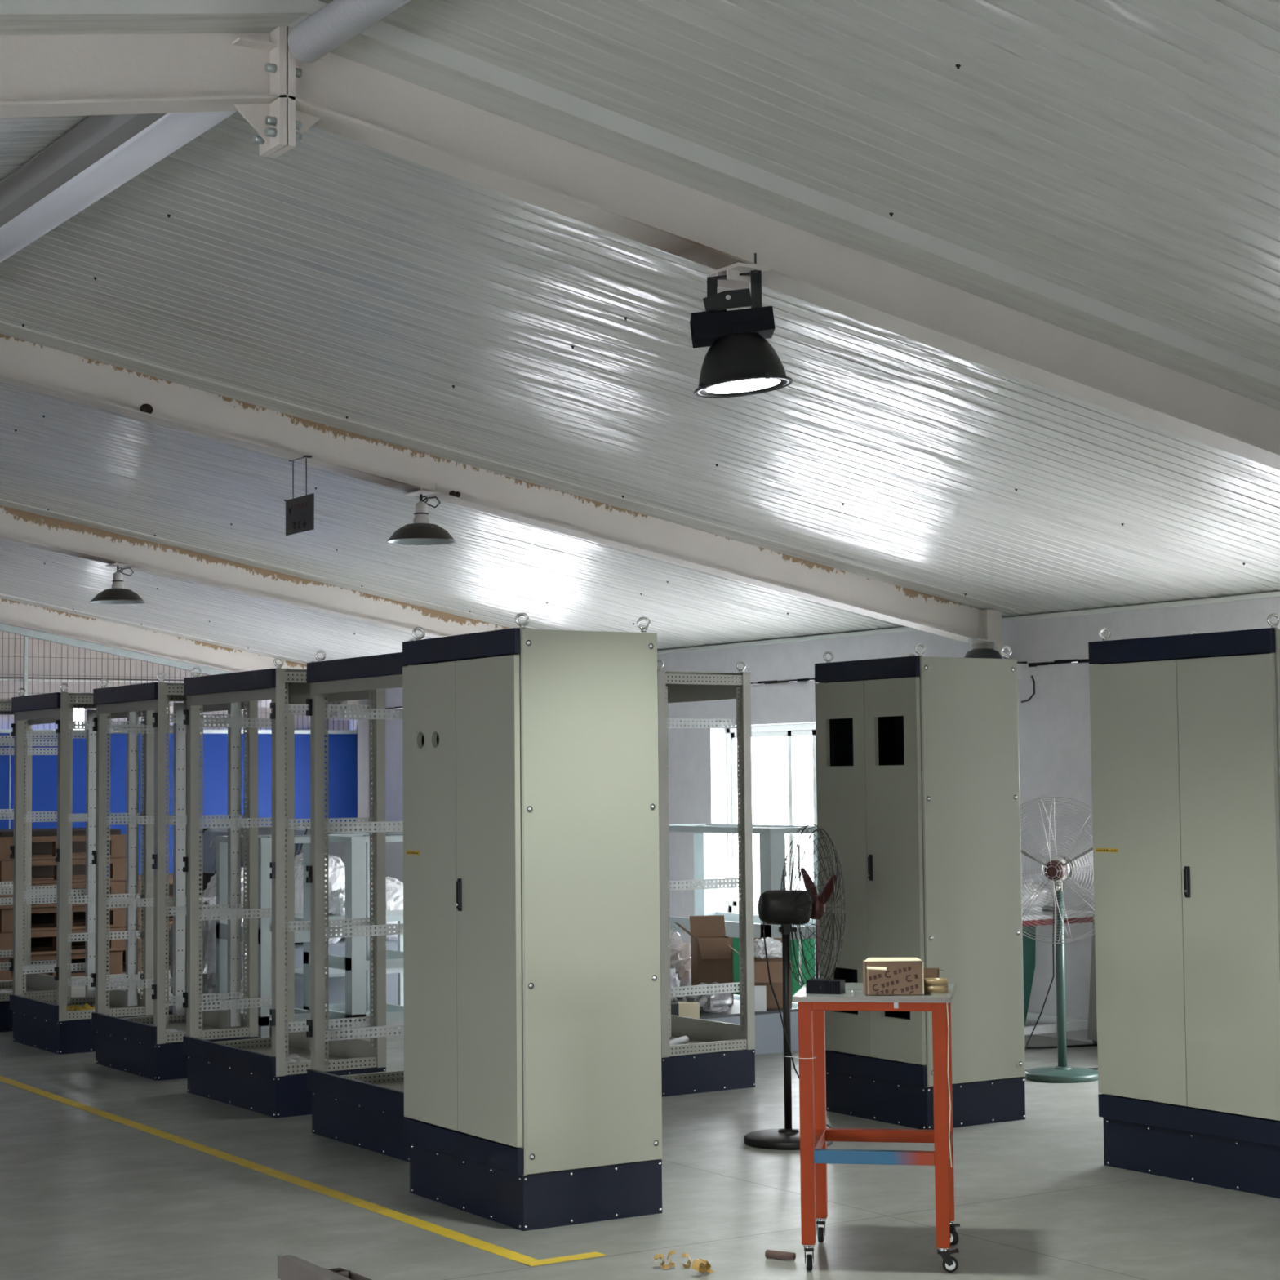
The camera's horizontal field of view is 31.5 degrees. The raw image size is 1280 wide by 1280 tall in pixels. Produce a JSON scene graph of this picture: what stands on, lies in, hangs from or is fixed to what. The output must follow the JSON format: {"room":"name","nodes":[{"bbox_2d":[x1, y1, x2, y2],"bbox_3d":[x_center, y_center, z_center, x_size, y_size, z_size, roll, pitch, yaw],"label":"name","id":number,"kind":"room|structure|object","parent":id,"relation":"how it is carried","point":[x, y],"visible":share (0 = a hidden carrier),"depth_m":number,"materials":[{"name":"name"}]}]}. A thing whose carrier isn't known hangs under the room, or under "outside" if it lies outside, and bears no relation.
{"room":"factory workshop","nodes":[
{"label":"factory workshop","id":0,"kind":"room"},
{"bbox_2d":[0,728,358,944],"bbox_3d":[-8.753,1.782,18.440,14.210,2.135,0.070,2,-4,-33],"label":"partition panel","id":1,"kind":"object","parent":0,"point":[342,744],"depth_m":21.45,"materials":[{"name":"blue"}]},
{"bbox_2d":[0,623,354,730],"bbox_3d":[-8.748,-0.117,18.620,14.320,1.847,0.293,2,-4,-33],"label":"wall","id":2,"kind":"structure","parent":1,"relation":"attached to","point":[36,662],"depth_m":20.97,"materials":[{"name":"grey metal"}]},
{"bbox_2d":[349,699,368,821],"bbox_3d":[-2.781,1.706,22.399,0.110,2.648,0.220,2,-4,-33],"label":"wall pier","id":3,"kind":"object","parent":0,"point":[362,726],"visible":0.29,"depth_m":22.34,"materials":[{"name":"paint"}]},
{"bbox_2d":[0,0,1279,662],"bbox_3d":[-1.932,-1.164,8.103,14.920,1.443,30.149,2,-4,-33],"label":"ceiling","id":4,"kind":"structure","parent":0,"point":[1124,155],"depth_m":9.79,"materials":[{"name":"white metal"}]},
{"bbox_2d":[0,0,333,226],"bbox_3d":[-1.325,-1.845,7.194,0.320,0.037,27.290,2,-4,-33],"label":"roof beam","id":5,"kind":"structure","parent":4,"relation":"attached to","point":[95,137],"depth_m":8.32,"materials":[{"name":"grey metal"}]},
{"bbox_2d":[0,593,368,719],"bbox_3d":[-8.651,-0.265,18.477,14.320,1.744,0.370,2,-4,-33],"label":"rafter","id":6,"kind":"object","parent":4,"relation":"attached to","point":[15,611],"visible":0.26,"depth_m":21.04,"materials":[{"name":"paint"}]},
{"bbox_2d":[0,498,539,637],"bbox_3d":[-6.138,-0.519,14.593,14.320,1.731,0.370,2,-4,-33],"label":"rafter","id":7,"kind":"object","parent":4,"relation":"attached to","point":[20,523],"visible":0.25,"depth_m":16.61,"materials":[{"name":"paint"}]},
{"bbox_2d":[90,557,145,604],"bbox_3d":[-3.725,-0.423,16.177,0.384,0.310,0.384,2,-4,-33],"label":"pendant lamp","id":8,"kind":"object","parent":7,"relation":"hanging from","point":[117,594],"visible":1,"depth_m":16.13,"materials":[{"name":"metal"}]},
{"bbox_2d":[0,320,1030,680],"bbox_3d":[-3.605,-0.789,10.679,14.320,1.746,0.370,2,-4,-33],"label":"rafter","id":9,"kind":"object","parent":4,"relation":"attached to","point":[30,359],"visible":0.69,"depth_m":12.41,"materials":[{"name":"paint"}]},
{"bbox_2d":[0,111,236,262],"bbox_3d":[-2.332,-1.638,8.819,0.115,0.115,4.470,2,-4,-33],"label":"pipe","id":10,"kind":"object","parent":9,"relation":"attached to","point":[171,131],"visible":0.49,"depth_m":8.09,"materials":[{"name":"white metal"}]},
{"bbox_2d":[139,404,153,413],"bbox_3d":[-2.479,-1.159,11.394,0.070,0.056,0.042,2,-4,-33],"label":"nest","id":11,"kind":"object","parent":9,"relation":"on","point":[147,408],"visible":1,"depth_m":11.38,"materials":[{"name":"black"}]},
{"bbox_2d":[285,455,314,535],"bbox_3d":[-1.786,-0.759,11.899,0.040,0.394,0.340,2,-4,-33],"label":"hanging sign","id":12,"kind":"object","parent":9,"relation":"hanging from","point":[300,511],"visible":1,"depth_m":11.88,"materials":[{"name":"grey metal"}]},
{"bbox_2d":[386,483,455,545],"bbox_3d":[-1.183,-0.684,12.268,0.372,0.308,0.372,2,-4,-33],"label":"pendant lamp","id":13,"kind":"object","parent":9,"relation":"hanging from","point":[420,532],"visible":1,"depth_m":12.22,"materials":[{"name":"metal"}]},
{"bbox_2d":[448,490,460,497],"bbox_3d":[-1.006,-0.792,12.322,0.066,0.040,0.036,2,-4,-33],"label":"nest","id":14,"kind":"object","parent":9,"relation":"on","point":[453,493],"visible":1,"depth_m":12.31,"materials":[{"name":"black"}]},
{"bbox_2d":[964,637,1001,658],"bbox_3d":[2.156,0.064,14.276,0.240,0.165,0.240,2,-4,-33],"label":"pendant lamp","id":15,"kind":"object","parent":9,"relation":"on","point":[981,652],"visible":0.63,"depth_m":14.20,"materials":[{"name":"metal"}]},
{"bbox_2d":[0,0,1279,470],"bbox_3d":[-1.071,-1.038,6.763,14.320,1.718,0.370,2,-4,-33],"label":"rafter","id":16,"kind":"object","parent":4,"relation":"attached to","point":[390,89],"visible":0.98,"depth_m":7.38,"materials":[{"name":"paint"}]},
{"bbox_2d":[288,0,410,62],"bbox_3d":[2.558,-2.144,1.262,0.115,0.115,13.100,2,-4,-33],"label":"pipe","id":17,"kind":"object","parent":16,"relation":"attached to","point":[339,21],"visible":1,"depth_m":6.50,"materials":[{"name":"white metal"}]},
{"bbox_2d":[689,253,792,398],"bbox_3d":[0.344,-1.073,7.711,0.356,0.471,0.348,2,-4,-33],"label":"floodlight","id":18,"kind":"object","parent":16,"relation":"hanging from","point":[739,361],"visible":0.99,"depth_m":7.64,"materials":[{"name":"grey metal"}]},
{"bbox_2d":[657,591,1279,654],"bbox_3d":[4.676,-0.369,10.978,0.038,0.025,27.290,2,-4,-33],"label":"trim","id":19,"kind":"structure","parent":4,"relation":"attached to","point":[1275,594],"depth_m":14.30,"materials":[{"name":"white plastic"}]},
{"bbox_2d":[0,960,1279,1279],"bbox_3d":[-1.828,2.236,7.788,14.920,0.202,31.290,2,-4,-33],"label":"floor","id":20,"kind":"structure","parent":0,"point":[85,1195],"depth_m":8.74,"materials":[{"name":"concrete"}]},
{"bbox_2d":[0,990,12,992],"bbox_3d":[-4.335,2.409,15.463,0.309,0.018,0.310,-3,-4,37],"label":"crumpled paper","id":21,"kind":"object","parent":20,"relation":"on","point":[1,991],"visible":0.2,"depth_m":15.56,"materials":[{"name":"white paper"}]},
{"bbox_2d":[0,700,72,1031],"bbox_3d":[-4.356,1.502,15.573,0.624,2.260,0.900,2,-4,-33],"label":"cabinet frame","id":22,"kind":"object","parent":20,"relation":"on","point":[38,985],"visible":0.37,"depth_m":15.37,"materials":[{"name":"black metal"}]},
{"bbox_2d":[0,944,122,980],"bbox_3d":[-5.221,2.795,19.712,1.100,0.196,1.095,2,-4,-33],"label":"wooden pallet","id":23,"kind":"object","parent":20,"relation":"on","point":[115,957],"visible":0.28,"depth_m":19.37,"materials":[{"name":"brown wood"}]},
{"bbox_2d":[0,921,125,956],"bbox_3d":[-5.196,2.595,19.712,1.100,0.196,1.095,2,-4,-34],"label":"wooden pallet","id":24,"kind":"object","parent":23,"relation":"on","point":[38,938],"visible":0.27,"depth_m":19.38,"materials":[{"name":"brown wood"}]},
{"bbox_2d":[0,904,125,932],"bbox_3d":[-5.182,2.396,19.748,1.100,0.196,1.095,2,-4,-33],"label":"wooden pallet","id":25,"kind":"object","parent":24,"relation":"on","point":[43,916],"visible":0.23,"depth_m":19.52,"materials":[{"name":"brown wood"}]},
{"bbox_2d":[0,880,125,908],"bbox_3d":[-5.192,2.194,19.715,1.100,0.196,1.095,2,-4,-33],"label":"wooden pallet","id":26,"kind":"object","parent":25,"relation":"on","point":[116,886],"visible":0.2,"depth_m":19.33,"materials":[{"name":"brown wood"}]},
{"bbox_2d":[0,857,125,884],"bbox_3d":[-5.192,1.996,19.744,1.100,0.196,1.095,2,-4,-34],"label":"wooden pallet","id":27,"kind":"object","parent":26,"relation":"on","point":[43,871],"visible":0.37,"depth_m":19.53,"materials":[{"name":"brown wood"}]},
{"bbox_2d":[0,834,125,860],"bbox_3d":[-5.193,1.795,19.748,1.100,0.196,1.095,2,-4,-32],"label":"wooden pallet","id":28,"kind":"object","parent":27,"relation":"on","point":[43,847],"visible":0.43,"depth_m":19.51,"materials":[{"name":"brown wood"}]},
{"bbox_2d":[0,827,120,836],"bbox_3d":[-5.206,1.676,19.765,1.040,0.043,1.030,2,-4,-33],"label":"sheet","id":29,"kind":"object","parent":28,"relation":"on","point":[75,831],"visible":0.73,"depth_m":19.39,"materials":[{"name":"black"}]},
{"bbox_2d":[8,682,154,1054],"bbox_3d":[-3.541,1.420,14.361,0.624,2.260,0.893,2,-4,-33],"label":"cabinet frame","id":30,"kind":"object","parent":20,"relation":"on","point":[46,1024],"visible":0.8,"depth_m":14.14,"materials":[{"name":"black metal"}]},
{"bbox_2d":[84,942,170,971],"bbox_3d":[-4.284,2.831,20.445,1.100,0.196,1.095,2,-4,-34],"label":"wooden pallet","id":31,"kind":"object","parent":20,"relation":"on","point":[139,949],"visible":0.04,"depth_m":19.76,"materials":[{"name":"brown wood"}]},
{"bbox_2d":[106,916,173,949],"bbox_3d":[-4.265,2.628,20.406,1.100,0.196,1.095,2,-4,-32],"label":"wooden pallet","id":32,"kind":"object","parent":31,"relation":"on","point":[170,925],"visible":0.04,"depth_m":19.72,"materials":[{"name":"brown wood"}]},
{"bbox_2d":[106,902,173,925],"bbox_3d":[-4.296,2.429,20.422,1.100,0.196,1.095,2,-4,-34],"label":"wooden pallet","id":33,"kind":"object","parent":32,"relation":"on","point":[171,919],"visible":0.06,"depth_m":19.89,"materials":[{"name":"brown wood"}]},
{"bbox_2d":[106,873,173,900],"bbox_3d":[-4.301,2.229,20.431,1.100,0.196,1.095,2,-4,-34],"label":"wooden pallet","id":34,"kind":"object","parent":33,"relation":"on","point":[171,875],"visible":0.04,"depth_m":20.43,"materials":[{"name":"brown wood"}]},
{"bbox_2d":[165,1009,173,1014],"bbox_3d":[-2.931,2.575,15.498,0.500,0.080,0.450,2,-4,-33],"label":"skid","id":35,"kind":"object","parent":20,"relation":"on","point":[171,1011],"visible":0.02,"depth_m":15.47,"materials":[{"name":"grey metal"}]},
{"bbox_2d":[168,895,246,1004],"bbox_3d":[-2.920,2.143,15.506,0.586,0.785,0.459,2,-4,-33],"label":"machine","id":36,"kind":"object","parent":35,"relation":"on","point":[209,926],"visible":0.16,"depth_m":15.29,"materials":[{"name":"grey metal"}]},
{"bbox_2d":[91,671,257,1080],"bbox_3d":[-2.703,1.338,13.139,0.624,2.260,0.974,2,-4,-33],"label":"cabinet frame","id":37,"kind":"object","parent":20,"relation":"on","point":[140,1046],"visible":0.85,"depth_m":12.92,"materials":[{"name":"black metal"}]},
{"bbox_2d":[165,1028,185,1032],"bbox_3d":[-2.691,2.240,12.926,0.267,0.016,0.367,3,-5,-45],"label":"crumpled paper","id":38,"kind":"object","parent":20,"relation":"on","point":[167,1030],"visible":0.17,"depth_m":13.04,"materials":[{"name":"white paper"}]},
{"bbox_2d":[199,825,271,895],"bbox_3d":[-3.097,2.067,17.244,0.550,1.310,0.560,2,-4,-33],"label":"console","id":39,"kind":"object","parent":20,"relation":"on","point":[209,844],"visible":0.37,"depth_m":17.12,"materials":[{"name":"grey metal"}]},
{"bbox_2d":[215,835,311,1038],"bbox_3d":[-2.455,1.937,14.954,0.424,1.280,0.754,2,-4,-33],"label":"frame","id":40,"kind":"object","parent":20,"relation":"on","point":[264,842],"visible":0.38,"depth_m":14.74,"materials":[{"name":"silver metal"}]},
{"bbox_2d":[182,656,386,1117],"bbox_3d":[-1.862,1.248,11.788,0.624,2.260,1.147,2,-4,-33],"label":"cabinet frame","id":41,"kind":"object","parent":20,"relation":"on","point":[254,1074],"visible":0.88,"depth_m":11.49,"materials":[{"name":"grey metal"}]},
{"bbox_2d":[285,1053,311,1063],"bbox_3d":[-1.848,2.153,11.666,0.273,0.020,0.359,1,-4,-25],"label":"crumpled paper","id":42,"kind":"object","parent":20,"relation":"on","point":[291,1058],"visible":0.38,"depth_m":11.65,"materials":[{"name":"white paper"}]},
{"bbox_2d":[240,937,397,1008],"bbox_3d":[-2.410,2.457,16.678,1.850,0.450,0.750,2,-4,-33],"label":"workbench","id":43,"kind":"object","parent":20,"relation":"on","point":[336,984],"visible":0.07,"depth_m":16.38,"materials":[{"name":"grey metal"}]},
{"bbox_2d":[202,866,246,906],"bbox_3d":[-2.871,1.925,16.398,0.564,0.587,0.525,2,-4,-33],"label":"goods","id":44,"kind":"object","parent":43,"relation":"on","point":[211,891],"visible":0.05,"depth_m":16.27,"materials":[{"name":"white plastic"}]},
{"bbox_2d":[294,853,345,943],"bbox_3d":[-2.385,1.894,16.728,0.525,0.678,0.535,2,-4,-33],"label":"goods","id":45,"kind":"object","parent":43,"relation":"on","point":[336,868],"visible":0.23,"depth_m":16.56,"materials":[{"name":"white plastic"}]},
{"bbox_2d":[386,876,403,940],"bbox_3d":[-1.921,2.009,17.027,0.479,0.475,0.538,2,-4,-33],"label":"goods","id":46,"kind":"object","parent":43,"relation":"on","point":[394,888],"visible":0.19,"depth_m":16.82,"materials":[{"name":"white plastic"}]},
{"bbox_2d":[277,1253,373,1279],"bbox_3d":[-0.594,1.675,4.913,0.074,0.550,0.770,2,-4,-33],"label":"bench","id":47,"kind":"object","parent":20,"relation":"on","point":[290,1267],"visible":1,"depth_m":5.11,"materials":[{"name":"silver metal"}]},
{"bbox_2d":[294,824,356,937],"bbox_3d":[-2.568,2.082,17.585,0.550,1.310,0.560,2,-4,-33],"label":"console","id":48,"kind":"object","parent":20,"relation":"on","point":[338,849],"visible":0.06,"depth_m":17.43,"materials":[{"name":"grey metal"}]},
{"bbox_2d":[294,909,403,1005],"bbox_3d":[-1.985,2.285,15.980,1.000,0.700,0.600,2,-4,-33],"label":"steel shelf","id":49,"kind":"object","parent":20,"relation":"on","point":[391,915],"visible":0.07,"depth_m":15.88,"materials":[{"name":"grey metal"}]},
{"bbox_2d":[324,887,345,915],"bbox_3d":[-2.068,1.837,15.953,0.357,0.193,0.276,2,-4,-33],"label":"plastic bag","id":50,"kind":"object","parent":49,"relation":"on","point":[336,899],"visible":0.36,"depth_m":15.83,"materials":[{"name":"white plastic"}]},
{"bbox_2d":[302,833,404,1036],"bbox_3d":[-1.836,1.937,15.056,0.534,1.280,0.754,2,-4,-33],"label":"frame","id":51,"kind":"object","parent":20,"relation":"on","point":[356,962],"visible":0.27,"depth_m":14.67,"materials":[{"name":"silver metal"}]},
{"bbox_2d":[306,638,415,1162],"bbox_3d":[-1.028,1.155,10.396,0.624,2.260,1.024,2,-4,-33],"label":"cabinet frame","id":52,"kind":"object","parent":20,"relation":"on","point":[366,1111],"visible":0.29,"depth_m":10.60,"materials":[{"name":"black metal"}]},
{"bbox_2d":[354,822,403,882],"bbox_3d":[-2.038,2.098,17.927,0.550,1.310,0.560,2,-4,-33],"label":"console","id":53,"kind":"object","parent":20,"relation":"on","point":[394,850],"visible":0.06,"depth_m":17.70,"materials":[{"name":"grey metal"}]},
{"bbox_2d":[402,612,662,1231],"bbox_3d":[-0.445,1.056,8.863,0.640,2.260,0.951,2,-4,-32],"label":"tall cabinet","id":54,"kind":"object","parent":20,"relation":"on","point":[532,1007],"visible":1,"depth_m":8.51,"materials":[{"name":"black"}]},
{"bbox_2d":[653,1249,691,1269],"bbox_3d":[0.109,2.079,7.606,0.127,0.053,0.063,0,-3,-3],"label":"scrap","id":55,"kind":"object","parent":20,"relation":"on","point":[684,1255],"visible":1,"depth_m":7.60,"materials":[{"name":"beige paper"}]},
{"bbox_2d":[692,1257,714,1273],"bbox_3d":[0.201,2.074,7.506,0.060,0.049,0.107,-3,-4,37],"label":"scrap","id":56,"kind":"object","parent":20,"relation":"on","point":[701,1265],"visible":1,"depth_m":7.50,"materials":[{"name":"beige cardboard"}]},
{"bbox_2d":[657,659,755,1097],"bbox_3d":[0.079,1.260,12.303,0.624,2.260,0.950,2,-4,-34],"label":"cabinet frame","id":57,"kind":"object","parent":20,"relation":"on","point":[717,1055],"visible":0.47,"depth_m":11.98,"materials":[{"name":"black metal"}]},
{"bbox_2d":[669,1035,688,1045],"bbox_3d":[0.171,2.138,12.014,0.044,0.043,0.367,-2,-4,23],"label":"paper roll","id":58,"kind":"object","parent":57,"relation":"in","point":[684,1039],"visible":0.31,"depth_m":12.07,"materials":[{"name":"white paper"}]},
{"bbox_2d":[675,996,798,1054],"bbox_3d":[0.131,2.366,13.944,1.050,0.250,1.500,2,-4,-33],"label":"platform","id":59,"kind":"object","parent":20,"relation":"on","point":[769,1033],"visible":0.16,"depth_m":13.48,"materials":[{"name":"grey"}]},
{"bbox_2d":[668,968,679,1001],"bbox_3d":[0.020,2.071,13.733,0.390,0.316,0.476,2,-4,-33],"label":"plastic bag","id":60,"kind":"object","parent":59,"relation":"on","point":[675,982],"visible":0.02,"depth_m":13.62,"materials":[{"name":"white"}]},
{"bbox_2d":[670,929,691,998],"bbox_3d":[0.089,2.046,14.354,0.501,0.440,0.499,2,-4,-33],"label":"plastic bag","id":61,"kind":"object","parent":59,"relation":"on","point":[680,952],"visible":0.15,"depth_m":14.26,"materials":[{"name":"white"}]},
{"bbox_2d":[671,1001,699,1017],"bbox_3d":[0.234,2.150,13.170,0.215,0.085,0.110,0,-3,-3],"label":"box","id":62,"kind":"object","parent":59,"relation":"on","point":[687,1009],"visible":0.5,"depth_m":13.12,"materials":[{"name":"beige cardboard"}]},
{"bbox_2d":[673,915,733,1003],"bbox_3d":[0.393,1.984,14.074,0.332,0.522,0.363,0,-4,-8],"label":"carton","id":63,"kind":"object","parent":59,"relation":"on","point":[712,957],"visible":0.74,"depth_m":13.96,"materials":[{"name":"cardboard"}]},
{"bbox_2d":[684,982,733,1013],"bbox_3d":[0.417,2.125,13.511,0.299,0.173,0.230,2,-4,-33],"label":"plastic bag","id":64,"kind":"object","parent":59,"relation":"on","point":[717,1002],"visible":0.6,"depth_m":13.42,"materials":[{"name":"plastic"}]},
{"bbox_2d":[728,937,791,1008],"bbox_3d":[0.725,2.021,13.746,0.372,0.402,0.343,-1,-3,-1],"label":"carton","id":65,"kind":"object","parent":59,"relation":"on","point":[761,973],"visible":0.34,"depth_m":13.62,"materials":[{"name":"cardboard"}]},
{"bbox_2d":[754,937,782,959],"bbox_3d":[0.770,1.865,13.747,0.237,0.123,0.187,2,-4,-33],"label":"plastic bag","id":66,"kind":"object","parent":65,"relation":"in","point":[774,947],"visible":0.82,"depth_m":13.67,"materials":[{"name":"white plastic"}]},
{"bbox_2d":[754,986,766,1011],"bbox_3d":[0.700,2.132,13.478,0.100,0.150,0.012,-1,-3,0],"label":"board","id":67,"kind":"object","parent":59,"relation":"on","point":[760,993],"visible":0.64,"depth_m":13.47,"materials":[{"name":"white paint"}]},
{"bbox_2d":[666,823,819,1008],"bbox_3d":[0.659,1.902,15.176,0.554,1.315,1.504,2,-4,-33],"label":"frame","id":68,"kind":"object","parent":20,"relation":"on","point":[771,837],"visible":0.28,"depth_m":14.84,"materials":[{"name":"silver metal"}]},
{"bbox_2d":[764,1249,795,1261],"bbox_3d":[0.479,2.097,7.728,0.105,0.027,0.027,-3,-4,31],"label":"tube","id":69,"kind":"object","parent":20,"relation":"on","point":[771,1254],"visible":1,"depth_m":7.72,"materials":[{"name":"brown cardboard"}]},
{"bbox_2d":[743,823,845,1150],"bbox_3d":[0.679,1.545,10.216,0.434,1.426,0.750,0,-4,-16],"label":"pedestal fan","id":70,"kind":"object","parent":20,"relation":"on","point":[784,908],"visible":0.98,"depth_m":10.18,"materials":[{"name":"black metal"}]},
{"bbox_2d":[786,982,959,1272],"bbox_3d":[0.808,1.657,7.786,0.569,0.906,0.546,-1,-4,10],"label":"table","id":71,"kind":"object","parent":20,"relation":"on","point":[815,1156],"visible":0.98,"depth_m":7.58,"materials":[{"name":"orange metal"}]},
{"bbox_2d":[805,977,844,994],"bbox_3d":[0.631,1.179,7.718,0.118,0.046,0.076,-2,-4,18],"label":"box","id":72,"kind":"object","parent":71,"relation":"on","point":[814,986],"visible":1,"depth_m":7.69,"materials":[{"name":"black plastic"}]},
{"bbox_2d":[846,986,862,990],"bbox_3d":[0.785,1.207,7.856,0.130,0.003,0.100,-1,-4,10],"label":"sheet","id":73,"kind":"object","parent":71,"relation":"on","point":[848,988],"visible":0.36,"depth_m":7.83,"materials":[{"name":"white paper"}]},
{"bbox_2d":[862,957,924,995],"bbox_3d":[0.854,1.137,7.667,0.199,0.117,0.136,-1,-3,2],"label":"cardboard box","id":74,"kind":"object","parent":71,"relation":"on","point":[881,975],"visible":1,"depth_m":7.61,"materials":[{"name":"beige cardboard"}]},
{"bbox_2d":[923,966,942,977],"bbox_3d":[1.007,1.165,7.811,0.085,0.075,0.080,-1,-4,10],"label":"cardboard box","id":75,"kind":"object","parent":71,"relation":"on","point":[928,972],"visible":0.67,"depth_m":7.78,"materials":[{"name":"brown cardboard"}]},
{"bbox_2d":[924,977,948,993],"bbox_3d":[1.004,1.175,7.714,0.088,0.045,0.088,2,-4,-33],"label":"tape roll","id":76,"kind":"object","parent":71,"relation":"on","point":[931,985],"visible":0.94,"depth_m":7.68,"materials":[{"name":"brown"}]},
{"bbox_2d":[814,643,1025,1129],"bbox_3d":[1.345,1.170,11.032,0.640,2.260,0.802,2,-4,-32],"label":"tall cabinet","id":77,"kind":"object","parent":20,"relation":"on","point":[917,774],"visible":0.95,"depth_m":10.76,"materials":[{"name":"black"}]},
{"bbox_2d":[1019,796,1097,1083],"bbox_3d":[2.255,1.609,12.303,0.808,1.520,0.422,-1,-4,12],"label":"pedestal fan","id":78,"kind":"object","parent":20,"relation":"on","point":[1057,869],"visible":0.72,"depth_m":12.24,"materials":[{"name":"teal"}]},
{"bbox_2d":[1022,909,1097,1044],"bbox_3d":[2.292,2.065,13.881,0.762,0.800,0.784,2,-4,-33],"label":"workbench","id":79,"kind":"object","parent":20,"relation":"on","point":[1073,1024],"visible":0.08,"depth_m":13.65,"materials":[{"name":"white paint"}]},
{"bbox_2d":[1022,925,1035,1025],"bbox_3d":[2.285,1.992,13.504,0.205,0.600,0.004,2,-4,-33],"label":"cloth","id":80,"kind":"object","parent":79,"relation":"hanging from","point":[1028,944],"visible":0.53,"depth_m":13.52,"materials":[{"name":"teal"}]},
{"bbox_2d":[1021,877,1053,915],"bbox_3d":[2.265,1.536,13.617,0.465,0.225,0.389,2,-4,-33],"label":"plastic bag","id":81,"kind":"object","parent":79,"relation":"on","point":[1035,887],"visible":0.33,"depth_m":13.48,"materials":[{"name":"white"}]},
{"bbox_2d":[1042,902,1053,911],"bbox_3d":[2.428,1.639,14.043,0.304,0.068,0.418,2,-4,-33],"label":"wrap","id":82,"kind":"object","parent":79,"relation":"on","point":[1052,904],"visible":0.04,"depth_m":13.88,"materials":[{"name":"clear plastic"}]},
{"bbox_2d":[1024,1044,1097,1048],"bbox_3d":[2.330,2.440,13.585,0.897,0.014,0.102,0,-3,-6],"label":"cable","id":83,"kind":"object","parent":20,"relation":"on","point":[1082,1045],"visible":0.38,"depth_m":13.58,"materials":[{"name":"black plastic"}]},
{"bbox_2d":[1087,906,1097,1040],"bbox_3d":[3.066,1.425,13.248,0.141,1.990,1.194,2,-4,-33],"label":"panel","id":84,"kind":"object","parent":20,"relation":"on","point":[1092,1020],"visible":0.14,"depth_m":13.65,"materials":[{"name":"grey"}]},
{"bbox_2d":[1088,613,1279,1198],"bbox_3d":[2.442,1.056,9.326,0.640,2.260,1.004,2,-4,-33],"label":"tall cabinet","id":85,"kind":"object","parent":20,"relation":"on","point":[1185,728],"visible":1,"depth_m":9.13,"materials":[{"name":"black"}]},
{"bbox_3d":[-3.536,2.326,14.198,0.308,0.015,0.511,2,-4,-38],"label":"crumpled paper","id":86,"kind":"object","parent":20,"relation":"on","visible":0},
{"bbox_2d":[66,1003,94,1010],"bbox_3d":[-3.495,2.270,14.025,0.232,0.049,0.155,-2,-4,27],"label":"plastic bag","id":87,"kind":"object","parent":86,"relation":"on","point":[74,1007],"visible":0.73,"depth_m":13.99,"materials":[{"name":"orange"}]},
{"bbox_2d":[368,662,1093,1042],"bbox_3d":[4.831,1.096,10.950,0.240,2.330,27.840,2,-4,-33],"label":"wall","id":88,"kind":"structure","parent":0,"point":[1054,726],"depth_m":14.35,"materials":[{"name":"paint"}]},
{"bbox_2d":[385,658,1088,708],"bbox_3d":[4.739,-0.080,10.911,0.013,0.037,27.141,2,-4,-33],"label":"trim","id":89,"kind":"structure","parent":88,"relation":"attached to","point":[1086,660],"depth_m":14.38,"materials":[{"name":"black"}]},
{"bbox_2d":[709,720,817,919],"bbox_3d":[1.219,1.323,16.484,0.240,1.469,2.260,2,-4,-33],"label":"window","id":90,"kind":"structure","parent":88,"relation":"in","point":[723,744],"depth_m":17.38,"materials":[{"name":"white plastic"}]},
{"bbox_2d":[731,937,814,1002],"bbox_3d":[1.310,2.310,16.071,0.055,0.555,2.980,2,-4,-33],"label":"board","id":91,"kind":"object","parent":88,"relation":"attached to","point":[795,986],"visible":0.02,"depth_m":16.30,"materials":[{"name":"green"}]},
{"bbox_2d":[367,591,1279,708],"bbox_3d":[4.813,-0.243,11.028,0.252,0.323,27.840,2,-4,-33],"label":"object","id":92,"kind":"structure","parent":88,"relation":"attached to","point":[1067,637],"depth_m":14.51,"materials":[{"name":"paint"}]},
{"bbox_2d":[1020,675,1035,702],"bbox_3d":[2.465,0.311,14.371,0.028,0.172,0.148,1,-4,-24],"label":"cable","id":93,"kind":"object","parent":88,"relation":"attached to","point":[1032,676],"visible":1,"depth_m":14.33,"materials":[{"name":"black plastic"}]},
{"label":"outside","id":94,"kind":"structure","parent":0,"visible":0},
{"bbox_2d":[752,835,813,902],"bbox_3d":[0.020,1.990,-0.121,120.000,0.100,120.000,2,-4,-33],"label":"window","id":95,"kind":"structure","parent":94,"point":[756,863],"depth_m":52.30,"materials":[{"name":"glass"}]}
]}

